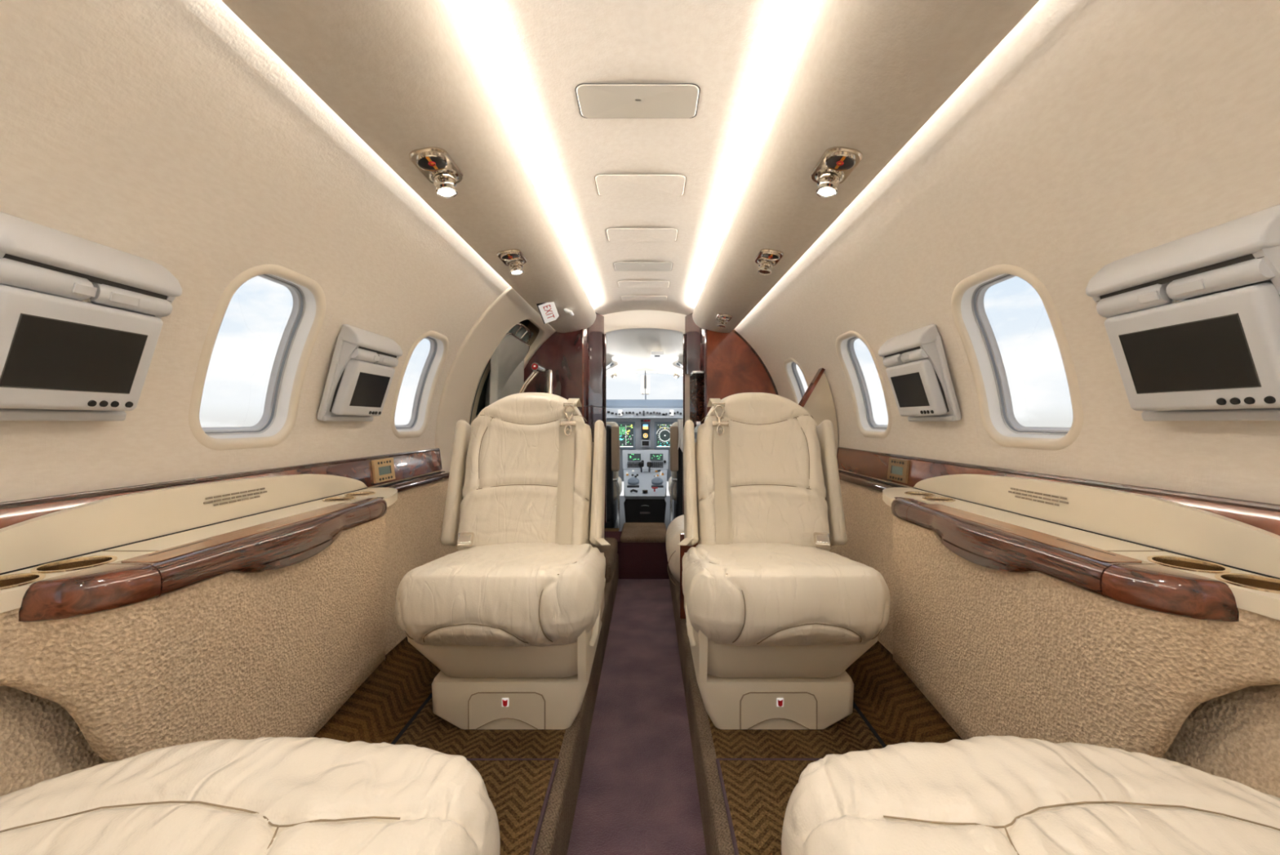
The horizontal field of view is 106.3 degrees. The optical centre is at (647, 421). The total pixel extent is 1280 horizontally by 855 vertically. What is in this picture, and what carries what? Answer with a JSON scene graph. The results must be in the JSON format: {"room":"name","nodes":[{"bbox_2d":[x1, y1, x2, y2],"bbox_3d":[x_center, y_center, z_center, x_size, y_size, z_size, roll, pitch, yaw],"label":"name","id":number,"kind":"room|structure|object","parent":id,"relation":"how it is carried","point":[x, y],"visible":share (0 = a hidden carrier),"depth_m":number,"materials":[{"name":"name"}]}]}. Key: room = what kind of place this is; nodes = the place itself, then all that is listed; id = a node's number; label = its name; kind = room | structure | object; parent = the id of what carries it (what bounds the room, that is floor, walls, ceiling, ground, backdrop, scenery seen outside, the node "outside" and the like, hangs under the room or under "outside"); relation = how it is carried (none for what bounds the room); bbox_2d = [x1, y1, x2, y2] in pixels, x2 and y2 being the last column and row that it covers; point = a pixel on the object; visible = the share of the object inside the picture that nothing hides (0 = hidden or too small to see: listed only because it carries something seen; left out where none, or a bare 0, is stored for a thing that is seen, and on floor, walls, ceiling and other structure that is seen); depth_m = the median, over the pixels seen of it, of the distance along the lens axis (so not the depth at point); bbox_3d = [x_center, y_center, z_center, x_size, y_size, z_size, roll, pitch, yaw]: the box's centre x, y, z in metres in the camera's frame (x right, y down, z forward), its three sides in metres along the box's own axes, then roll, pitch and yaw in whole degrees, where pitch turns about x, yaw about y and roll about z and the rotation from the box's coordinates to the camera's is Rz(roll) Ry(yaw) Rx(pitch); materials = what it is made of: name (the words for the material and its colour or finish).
{"room":"aircraft cabin","nodes":[
{"label":"aircraft cabin","id":0,"kind":"room"},
{"bbox_2d":[0,0,510,795],"bbox_3d":[-0.704,0.011,0.200,0.358,1.218,3.600,0,0,0],"label":"wall","id":1,"kind":"structure","parent":0,"point":[169,134],"depth_m":0.79,"materials":[{"name":"fabric"}]},
{"bbox_2d":[0,211,182,420],"bbox_3d":[-0.813,-0.131,0.672,0.119,0.258,0.230,0,0,0],"label":"monitor","id":2,"kind":"object","parent":1,"relation":"attached to","point":[81,323],"visible":1,"depth_m":0.66,"materials":[{"name":"white plastic"}]},
{"bbox_2d":[0,211,182,297],"bbox_3d":[-0.780,-0.229,0.672,0.060,0.049,0.228,15,0,0],"label":"hood","id":3,"kind":"object","parent":2,"relation":"attached to","point":[24,244],"depth_m":0.65,"materials":[{"name":"white plastic"}]},
{"bbox_2d":[0,473,397,762],"bbox_3d":[-0.761,0.382,0.584,0.212,0.525,1.768,0,0,0],"label":"ledge","id":4,"kind":"object","parent":1,"relation":"attached to","point":[251,607],"visible":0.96,"depth_m":0.76,"materials":[{"name":"beige plastic"}]},
{"bbox_2d":[0,448,449,528],"bbox_3d":[-0.852,0.171,0.245,0.078,0.126,3.590,0,0,0],"label":"trim","id":5,"kind":"structure","parent":1,"relation":"attached to","point":[414,463],"depth_m":1.19,"materials":[{"name":"brown wood"}]},
{"bbox_2d":[188,264,326,450],"bbox_3d":[-0.848,-0.134,1.055,0.159,0.388,0.284,0,0,0],"label":"window","id":6,"kind":"structure","parent":1,"relation":"in","point":[304,325],"depth_m":1.14,"materials":[{"name":"beige plastic"}]},
{"bbox_2d":[316,324,402,421],"bbox_3d":[-0.813,-0.131,1.375,0.119,0.258,0.230,0,0,0],"label":"monitor","id":7,"kind":"object","parent":1,"relation":"attached to","point":[361,373],"visible":1,"depth_m":1.30,"materials":[{"name":"white plastic"}]},
{"bbox_2d":[339,324,402,356],"bbox_3d":[-0.780,-0.229,1.375,0.060,0.049,0.228,15,0,0],"label":"hood","id":8,"kind":"object","parent":7,"relation":"attached to","point":[351,337],"depth_m":1.31,"materials":[{"name":"white plastic"}]},
{"bbox_2d":[371,457,395,483],"bbox_3d":[-0.862,0.157,1.567,0.016,0.072,0.116,0,0,0],"label":"control panel","id":9,"kind":"object","parent":1,"relation":"attached to","point":[383,469],"visible":1,"depth_m":1.56,"materials":[{"name":"gold metal"}]},
{"bbox_2d":[221,0,595,333],"bbox_3d":[-0.520,-0.622,0.700,0.406,0.157,4.600,0,0,0],"label":"overhead panel","id":10,"kind":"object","parent":1,"relation":"attached to","point":[402,75],"depth_m":0.87,"materials":[{"name":"plastic"}]},
{"bbox_2d":[391,330,448,438],"bbox_3d":[-0.848,-0.134,1.775,0.159,0.388,0.284,0,0,0],"label":"window","id":11,"kind":"structure","parent":1,"relation":"in","point":[417,424],"depth_m":1.88,"materials":[{"name":"beige plastic"}]},
{"bbox_2d":[408,146,463,198],"bbox_3d":[-0.455,-0.533,1.038,0.078,0.059,0.140,0,0,0],"label":"light","id":12,"kind":"object","parent":1,"relation":"attached to","point":[436,164],"visible":1,"depth_m":1.03,"materials":[{"name":"silver metal"}]},
{"bbox_2d":[417,155,444,168],"bbox_3d":[-0.454,-0.544,1.007,0.053,0.001,0.053,-11,0,0],"label":"air vent","id":13,"kind":"object","parent":12,"relation":"attached to","point":[423,162],"depth_m":1.01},
{"bbox_2d":[429,168,458,182],"bbox_3d":[-0.454,-0.547,1.068,0.062,0.010,0.062,-11,0,0],"label":"socket","id":14,"kind":"object","parent":12,"relation":"attached to","point":[435,175],"depth_m":1.05,"materials":[{"name":"silver metal"}]},
{"bbox_2d":[429,285,555,471],"bbox_3d":[-0.756,0.037,2.545,0.474,1.490,1.110,0,0,0],"label":"door frame","id":15,"kind":"structure","parent":1,"relation":"in","point":[509,308],"depth_m":2.14,"materials":[{"name":"beige plastic"}]},
{"bbox_2d":[469,322,533,425],"bbox_3d":[-0.794,0.078,2.622,0.267,1.206,0.553,0,0,0],"label":"door","id":16,"kind":"structure","parent":15,"relation":"attached to","point":[503,375],"depth_m":2.59,"materials":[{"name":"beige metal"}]},
{"bbox_2d":[496,248,527,275],"bbox_3d":[-0.455,-0.533,1.610,0.078,0.059,0.140,0,0,0],"label":"light","id":17,"kind":"object","parent":1,"relation":"attached to","point":[514,259],"visible":1,"depth_m":1.61,"materials":[{"name":"silver metal"}]},
{"bbox_2d":[502,253,518,259],"bbox_3d":[-0.454,-0.544,1.579,0.053,0.001,0.053,-11,0,0],"label":"air vent","id":18,"kind":"object","parent":17,"relation":"attached to","point":[513,255],"depth_m":1.58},
{"bbox_2d":[506,258,524,265],"bbox_3d":[-0.454,-0.547,1.640,0.062,0.010,0.062,-11,0,0],"label":"socket","id":19,"kind":"object","parent":17,"relation":"attached to","point":[508,261],"depth_m":1.62,"materials":[{"name":"silver metal"}]},
{"bbox_2d":[536,302,558,324],"bbox_3d":[-0.472,-0.525,2.261,0.083,0.112,0.121,0,0,7],"label":"exit sign","id":20,"kind":"object","parent":1,"relation":"attached to","point":[548,311],"visible":0.96,"depth_m":2.25,"materials":[{"name":"white plastic"}]},
{"bbox_2d":[564,308,573,315],"bbox_3d":[-0.399,-0.554,2.420,0.042,0.026,0.072,0,0,0],"label":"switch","id":21,"kind":"object","parent":1,"relation":"attached to","point":[567,311],"visible":1,"depth_m":2.39,"materials":[{"name":"white plastic"}]},
{"bbox_2d":[312,528,619,854],"bbox_3d":[-0.459,0.735,0.850,0.588,0.290,4.900,0,0,0],"label":"floor","id":22,"kind":"structure","parent":0,"point":[393,704],"depth_m":1.12,"materials":[{"name":"carpet"}]},
{"bbox_2d":[395,392,610,728],"bbox_3d":[-0.383,0.314,1.387,0.541,0.832,0.718,0,0,0],"label":"passenger seat","id":23,"kind":"object","parent":22,"relation":"on","point":[509,620],"visible":1,"depth_m":1.14,"materials":[{"name":"beige leather"}]},
{"bbox_2d":[395,542,605,646],"bbox_3d":[-0.348,0.421,1.280,0.465,0.194,0.503,0,0,0],"label":"seat cushion","id":24,"kind":"object","parent":23,"relation":"on","point":[479,593],"depth_m":1.05,"materials":[{"name":"beige leather"}]},
{"bbox_2d":[466,757,559,854],"bbox_3d":[-0.380,0.725,0.416,0.377,0.010,1.232,0,0,0],"label":"floor mat","id":25,"kind":"object","parent":22,"relation":"on","point":[518,789],"visible":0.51,"depth_m":0.93,"materials":[{"name":"carpet"}]},
{"bbox_2d":[0,736,500,854],"bbox_3d":[-0.418,0.324,0.130,0.556,0.812,0.844,0,0,0],"label":"passenger seat","id":26,"kind":"object","parent":25,"relation":"on","point":[262,795],"visible":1,"depth_m":0.44,"materials":[{"name":"beige leather"}]},
{"bbox_2d":[546,369,552,393],"bbox_3d":[-0.554,0.183,2.704,0.034,0.954,0.039,0,0,0],"label":"post","id":27,"kind":"object","parent":22,"relation":"on","point":[549,372],"visible":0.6,"depth_m":2.69,"materials":[{"name":"silver metal"}]},
{"bbox_2d":[524,312,604,442],"bbox_3d":[-0.581,0.015,3.062,0.576,1.430,0.266,0,0,0],"label":"partition","id":28,"kind":"object","parent":22,"relation":"on","point":[575,359],"visible":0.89,"depth_m":2.93,"materials":[{"name":"red wood"}]},
{"bbox_2d":[591,537,617,582],"bbox_3d":[-0.405,0.684,2.410,0.477,0.099,0.500,0,0,0],"label":"block","id":29,"kind":"object","parent":22,"relation":"on","point":[610,552],"visible":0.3,"depth_m":2.36,"materials":[{"name":"carpet"}]},
{"bbox_2d":[531,310,689,522],"bbox_3d":[-0.023,-0.065,3.212,1.900,1.470,0.045,0,0,0],"label":"wall","id":30,"kind":"structure","parent":0,"point":[632,319],"depth_m":3.20,"materials":[{"name":"white plastic"}]},
{"bbox_2d":[444,0,821,315],"bbox_3d":[-0.023,-0.710,0.800,0.800,0.070,4.800,0,0,0],"label":"ceiling","id":31,"kind":"structure","parent":0,"point":[531,56],"depth_m":1.11,"materials":[{"name":"fabric"}]},
{"bbox_2d":[574,84,700,118],"bbox_3d":[-0.023,-0.738,1.107,0.278,0.008,0.119,0,0,0],"label":"ceiling hatch","id":32,"kind":"object","parent":31,"relation":"attached to","point":[594,100],"visible":1,"depth_m":1.10,"materials":[{"name":"beige plastic"}]},
{"bbox_2d":[594,173,686,195],"bbox_3d":[-0.023,-0.738,1.500,0.278,0.008,0.139,0,0,0],"label":"ceiling hatch","id":33,"kind":"object","parent":31,"relation":"attached to","point":[606,184],"visible":1,"depth_m":1.50,"materials":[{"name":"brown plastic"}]},
{"bbox_2d":[605,227,678,241],"bbox_3d":[-0.023,-0.738,1.897,0.278,0.008,0.139,0,0,0],"label":"ceiling hatch","id":34,"kind":"object","parent":31,"relation":"attached to","point":[614,234],"visible":1,"depth_m":1.90,"materials":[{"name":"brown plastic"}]},
{"bbox_2d":[613,262,672,271],"bbox_3d":[-0.023,-0.738,2.281,0.278,0.008,0.132,0,0,0],"label":"ceiling hatch","id":35,"kind":"object","parent":31,"relation":"attached to","point":[618,266],"visible":1,"depth_m":2.28,"materials":[{"name":"beige plastic"}]},
{"bbox_2d":[617,280,670,288],"bbox_3d":[-0.023,-0.738,2.575,0.278,0.008,0.134,0,0,0],"label":"ceiling hatch","id":36,"kind":"object","parent":31,"relation":"attached to","point":[621,284],"visible":1,"depth_m":2.58,"materials":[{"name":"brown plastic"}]},
{"bbox_2d":[620,295,667,300],"bbox_3d":[-0.023,-0.738,2.865,0.278,0.008,0.114,0,0,0],"label":"ceiling hatch","id":37,"kind":"object","parent":31,"relation":"attached to","point":[623,297],"visible":1,"depth_m":2.87,"materials":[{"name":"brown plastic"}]},
{"bbox_2d":[566,578,706,854],"bbox_3d":[-0.023,0.880,0.550,0.294,0.001,4.300,0,0,0],"label":"floor","id":38,"kind":"structure","parent":0,"point":[637,794],"depth_m":1.30,"materials":[{"name":"carpet"}]},
{"bbox_2d":[604,522,669,578],"bbox_3d":[-0.023,0.762,2.885,0.516,0.236,0.400,0,0,0],"label":"carpeted step","id":39,"kind":"structure","parent":38,"relation":"on","point":[642,552],"depth_m":2.69,"materials":[{"name":"red carpet"}]},
{"bbox_2d":[613,495,673,531],"bbox_3d":[-0.023,0.800,4.200,1.800,0.001,2.000,0,0,0],"label":"floor","id":40,"kind":"structure","parent":0,"point":[622,517],"depth_m":4.21,"materials":[{"name":"black"}]},
{"bbox_2d":[604,422,622,528],"bbox_3d":[-0.396,0.330,3.730,0.375,0.940,0.500,0,0,0],"label":"seat","id":41,"kind":"object","parent":40,"relation":"on","point":[614,482],"visible":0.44,"depth_m":3.51,"materials":[{"name":"black"}]},
{"bbox_2d":[613,476,622,500],"bbox_3d":[-0.393,0.520,3.800,0.360,0.160,0.360,0,0,0],"label":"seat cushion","id":42,"kind":"object","parent":41,"relation":"on","point":[615,488],"depth_m":3.63,"materials":[{"name":"fabric"}]},
{"bbox_2d":[622,449,668,522],"bbox_3d":[-0.023,0.527,4.064,0.420,0.545,0.692,0,0,0],"label":"pedestal","id":43,"kind":"object","parent":40,"relation":"on","point":[645,472],"visible":1,"depth_m":4.00,"materials":[{"name":"grey"}]},
{"bbox_2d":[606,399,683,481],"bbox_3d":[-0.023,0.168,4.591,1.480,0.765,0.617,0,0,0],"label":"panel","id":44,"kind":"object","parent":43,"relation":"attached to","point":[643,424],"visible":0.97,"depth_m":4.38,"materials":[{"name":"grey plastic"}]},
{"bbox_2d":[668,422,683,522],"bbox_3d":[0.349,0.330,3.730,0.375,0.940,0.500,0,0,0],"label":"seat","id":45,"kind":"object","parent":40,"relation":"on","point":[676,480],"visible":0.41,"depth_m":3.50,"materials":[{"name":"black"}]},
{"bbox_2d":[668,476,676,500],"bbox_3d":[0.347,0.520,3.800,0.360,0.160,0.360,0,0,0],"label":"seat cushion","id":46,"kind":"object","parent":45,"relation":"on","point":[674,488],"depth_m":3.63,"materials":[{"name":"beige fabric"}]},
{"bbox_2d":[677,418,683,452],"bbox_3d":[0.250,0.100,3.467,0.078,0.240,0.030,0,0,0],"label":"cloth","id":47,"kind":"object","parent":45,"relation":"hanging from","point":[680,421],"visible":0.61,"depth_m":3.46,"materials":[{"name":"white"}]},
{"bbox_2d":[606,329,683,374],"bbox_3d":[-0.023,-0.450,3.710,1.526,0.420,0.980,0,0,0],"label":"ceiling","id":48,"kind":"structure","parent":0,"point":[630,350],"depth_m":3.73,"materials":[{"name":"white"}]},
{"bbox_2d":[606,361,614,370],"bbox_3d":[-0.349,-0.425,3.920,0.164,0.114,0.200,0,0,0],"label":"sun visor","id":49,"kind":"object","parent":48,"relation":"attached to","point":[611,364],"visible":0.46,"depth_m":3.86,"materials":[{"name":"grey"}]},
{"bbox_2d":[607,369,617,377],"bbox_3d":[-0.293,-0.395,3.980,0.089,0.071,0.100,0,0,0],"label":"light","id":50,"kind":"object","parent":48,"relation":"attached to","point":[613,374],"visible":1,"depth_m":3.96,"materials":[{"name":"white"}]},
{"bbox_2d":[606,370,674,399],"bbox_3d":[-0.023,-0.260,4.539,1.448,0.384,0.826,0,0,0],"label":"window","id":51,"kind":"structure","parent":48,"relation":"attached to","point":[643,371],"depth_m":4.19,"materials":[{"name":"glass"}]},
{"bbox_2d":[640,370,649,394],"bbox_3d":[-0.023,-0.340,4.118,0.074,0.209,0.045,0,0,0],"label":"standby compass","id":52,"kind":"object","parent":48,"relation":"hanging from","point":[645,380],"visible":1,"depth_m":4.10,"materials":[{"name":"white"}]},
{"bbox_2d":[650,351,663,357],"bbox_3d":[0.072,-0.524,3.750,0.100,0.032,0.180,0,0,0],"label":"speaker","id":53,"kind":"object","parent":48,"relation":"attached to","point":[653,353],"visible":1,"depth_m":3.67},
{"bbox_2d":[672,369,683,377],"bbox_3d":[0.247,-0.395,3.980,0.089,0.071,0.100,0,0,0],"label":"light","id":54,"kind":"object","parent":48,"relation":"attached to","point":[677,374],"visible":1,"depth_m":3.96,"materials":[{"name":"white plastic"}]},
{"bbox_2d":[675,361,683,369],"bbox_3d":[0.303,-0.425,3.920,0.164,0.114,0.200,0,0,0],"label":"sun visor","id":55,"kind":"object","parent":48,"relation":"attached to","point":[679,364],"visible":0.47,"depth_m":3.86,"materials":[{"name":"grey"}]},
{"bbox_2d":[669,568,962,854],"bbox_3d":[0.413,0.735,0.850,0.588,0.290,4.900,0,0,0],"label":"floor","id":56,"kind":"structure","parent":0,"point":[889,708],"depth_m":1.12,"materials":[{"name":"carpet"}]},
{"bbox_2d":[666,514,684,585],"bbox_3d":[0.319,0.577,2.079,0.488,0.306,0.444,0,0,0],"label":"chair","id":57,"kind":"object","parent":56,"relation":"on","point":[676,526],"visible":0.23,"depth_m":1.93,"materials":[{"name":"beige leather"}]},
{"bbox_2d":[680,533,697,617],"bbox_3d":[0.328,0.572,1.785,0.418,0.313,0.020,0,0,0],"label":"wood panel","id":58,"kind":"object","parent":56,"relation":"on","point":[683,548],"visible":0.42,"depth_m":1.77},
{"bbox_2d":[684,312,778,429],"bbox_3d":[0.535,0.015,3.057,0.602,1.430,0.276,0,0,0],"label":"partition","id":59,"kind":"object","parent":56,"relation":"on","point":[718,365],"visible":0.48,"depth_m":2.93,"materials":[{"name":"brown wood"}]},
{"bbox_2d":[693,421,700,442],"bbox_3d":[0.322,0.082,3.060,0.062,0.168,0.062,0,0,0],"label":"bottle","id":60,"kind":"object","parent":59,"relation":"on","point":[698,423],"visible":0.41,"depth_m":3.04,"materials":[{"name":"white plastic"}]},
{"bbox_2d":[715,757,822,854],"bbox_3d":[0.334,0.725,0.416,0.377,0.010,1.232,0,0,0],"label":"floor mat","id":61,"kind":"object","parent":56,"relation":"on","point":[757,792],"visible":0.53,"depth_m":0.93,"materials":[{"name":"carpet"}]},
{"bbox_2d":[781,734,1279,854],"bbox_3d":[0.414,0.324,0.130,0.571,0.812,0.855,0,0,0],"label":"passenger seat","id":62,"kind":"object","parent":61,"relation":"on","point":[989,794],"visible":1,"depth_m":0.43,"materials":[{"name":"beige leather"}]},
{"bbox_2d":[677,392,890,728],"bbox_3d":[0.349,0.314,1.387,0.531,0.832,0.725,0,0,5],"label":"passenger seat","id":63,"kind":"object","parent":56,"relation":"on","point":[776,619],"visible":1,"depth_m":1.14,"materials":[{"name":"beige leather"}]},
{"bbox_2d":[682,542,890,646],"bbox_3d":[0.324,0.420,1.279,0.464,0.195,0.503,0,0,0],"label":"seat cushion","id":64,"kind":"object","parent":63,"relation":"on","point":[735,593],"depth_m":1.05,"materials":[{"name":"beige leather"}]},
{"bbox_2d":[798,367,838,453],"bbox_3d":[0.651,0.237,2.112,0.363,0.946,0.045,0,0,0],"label":"wall","id":65,"kind":"structure","parent":56,"relation":"on","point":[818,400],"depth_m":2.10,"materials":[{"name":"beige plastic"}]},
{"bbox_2d":[733,0,1279,797],"bbox_3d":[0.658,0.011,0.680,0.358,1.218,4.560,0,0,0],"label":"wall","id":66,"kind":"structure","parent":0,"point":[1095,134],"depth_m":0.78,"materials":[{"name":"fabric"}]},
{"bbox_2d":[715,313,732,327],"bbox_3d":[0.402,-0.535,2.540,0.078,0.060,0.140,0,0,0],"label":"light","id":67,"kind":"object","parent":66,"relation":"attached to","point":[722,318],"visible":1,"depth_m":2.54,"materials":[{"name":"silver metal"}]},
{"bbox_2d":[754,248,783,275],"bbox_3d":[0.405,-0.534,1.610,0.078,0.060,0.140,0,0,0],"label":"light","id":68,"kind":"object","parent":66,"relation":"attached to","point":[766,258],"visible":1,"depth_m":1.61,"materials":[{"name":"silver metal"}]},
{"bbox_2d":[756,258,775,265],"bbox_3d":[0.404,-0.548,1.640,0.062,0.010,0.062,11,0,0],"label":"socket","id":69,"kind":"object","parent":68,"relation":"attached to","point":[760,261],"depth_m":1.62,"materials":[{"name":"silver metal"}]},
{"bbox_2d":[762,253,778,258],"bbox_3d":[0.404,-0.545,1.579,0.053,0.001,0.053,11,0,0],"label":"air vent","id":70,"kind":"object","parent":68,"relation":"attached to","point":[764,255],"depth_m":1.58,"materials":[{"name":"black metal"}]},
{"bbox_2d":[783,357,808,404],"bbox_3d":[0.802,-0.134,2.495,0.159,0.388,0.284,0,0,0],"label":"window","id":71,"kind":"structure","parent":66,"relation":"in","point":[789,364],"depth_m":2.60,"materials":[{"name":"beige plastic"}]},
{"bbox_2d":[810,146,862,197],"bbox_3d":[0.405,-0.534,1.038,0.078,0.060,0.140,0,0,0],"label":"light","id":72,"kind":"object","parent":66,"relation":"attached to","point":[836,164],"visible":1,"depth_m":1.03,"materials":[{"name":"silver metal"}]},
{"bbox_2d":[814,168,844,182],"bbox_3d":[0.404,-0.548,1.068,0.062,0.010,0.062,11,0,0],"label":"socket","id":73,"kind":"object","parent":72,"relation":"attached to","point":[837,174],"depth_m":1.05,"materials":[{"name":"silver metal"}]},
{"bbox_2d":[826,155,853,168],"bbox_3d":[0.404,-0.545,1.007,0.053,0.001,0.053,11,0,0],"label":"air vent","id":74,"kind":"object","parent":72,"relation":"attached to","point":[833,162],"depth_m":1.01,"materials":[{"name":"black"}]},
{"bbox_2d":[835,330,891,438],"bbox_3d":[0.802,-0.134,1.775,0.159,0.388,0.284,0,0,0],"label":"window","id":75,"kind":"structure","parent":66,"relation":"in","point":[867,426],"depth_m":1.88,"materials":[{"name":"beige plastic"}]},
{"bbox_2d":[692,0,1039,333],"bbox_3d":[0.474,-0.622,0.700,0.406,0.157,4.600,0,0,0],"label":"overhead panel","id":76,"kind":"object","parent":66,"relation":"attached to","point":[867,76],"depth_m":0.87,"materials":[{"name":"plastic"}]},
{"bbox_2d":[887,457,910,483],"bbox_3d":[0.816,0.157,1.567,0.016,0.072,0.116,0,0,0],"label":"control panel","id":77,"kind":"object","parent":66,"relation":"attached to","point":[898,468],"visible":1,"depth_m":1.56,"materials":[{"name":"brown metal"}]},
{"bbox_2d":[878,324,961,421],"bbox_3d":[0.767,-0.131,1.375,0.119,0.258,0.230,0,0,0],"label":"monitor","id":78,"kind":"object","parent":66,"relation":"attached to","point":[917,370],"visible":1,"depth_m":1.30,"materials":[{"name":"white plastic"}]},
{"bbox_2d":[878,324,938,356],"bbox_3d":[0.734,-0.229,1.375,0.060,0.049,0.228,-15,0,0],"label":"hood","id":79,"kind":"object","parent":78,"relation":"attached to","point":[925,338],"depth_m":1.31,"materials":[{"name":"white plastic"}]},
{"bbox_2d":[951,264,1083,450],"bbox_3d":[0.802,-0.134,1.055,0.159,0.388,0.284,0,0,0],"label":"window","id":80,"kind":"structure","parent":66,"relation":"in","point":[971,320],"depth_m":1.14,"materials":[{"name":"beige plastic"}]},
{"bbox_2d":[836,446,1279,535],"bbox_3d":[0.806,0.171,0.285,0.078,0.126,3.670,0,0,0],"label":"trim","id":81,"kind":"structure","parent":66,"relation":"attached to","point":[1264,516],"depth_m":1.10,"materials":[{"name":"brown wood"}]},
{"bbox_2d":[882,473,1279,757],"bbox_3d":[0.715,0.382,0.584,0.212,0.525,1.768,0,0,0],"label":"ledge","id":82,"kind":"object","parent":66,"relation":"attached to","point":[1053,611],"visible":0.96,"depth_m":0.75,"materials":[{"name":"beige plastic"}]},
{"bbox_2d":[1085,204,1279,420],"bbox_3d":[0.767,-0.131,0.672,0.119,0.258,0.230,0,0,0],"label":"monitor","id":83,"kind":"object","parent":66,"relation":"attached to","point":[1192,324],"visible":1,"depth_m":0.64,"materials":[{"name":"white plastic"}]},
{"bbox_2d":[1085,204,1279,297],"bbox_3d":[0.734,-0.229,0.672,0.060,0.049,0.228,-15,0,0],"label":"hood","id":84,"kind":"object","parent":83,"relation":"attached to","point":[1253,238],"depth_m":0.63,"materials":[{"name":"white plastic"}]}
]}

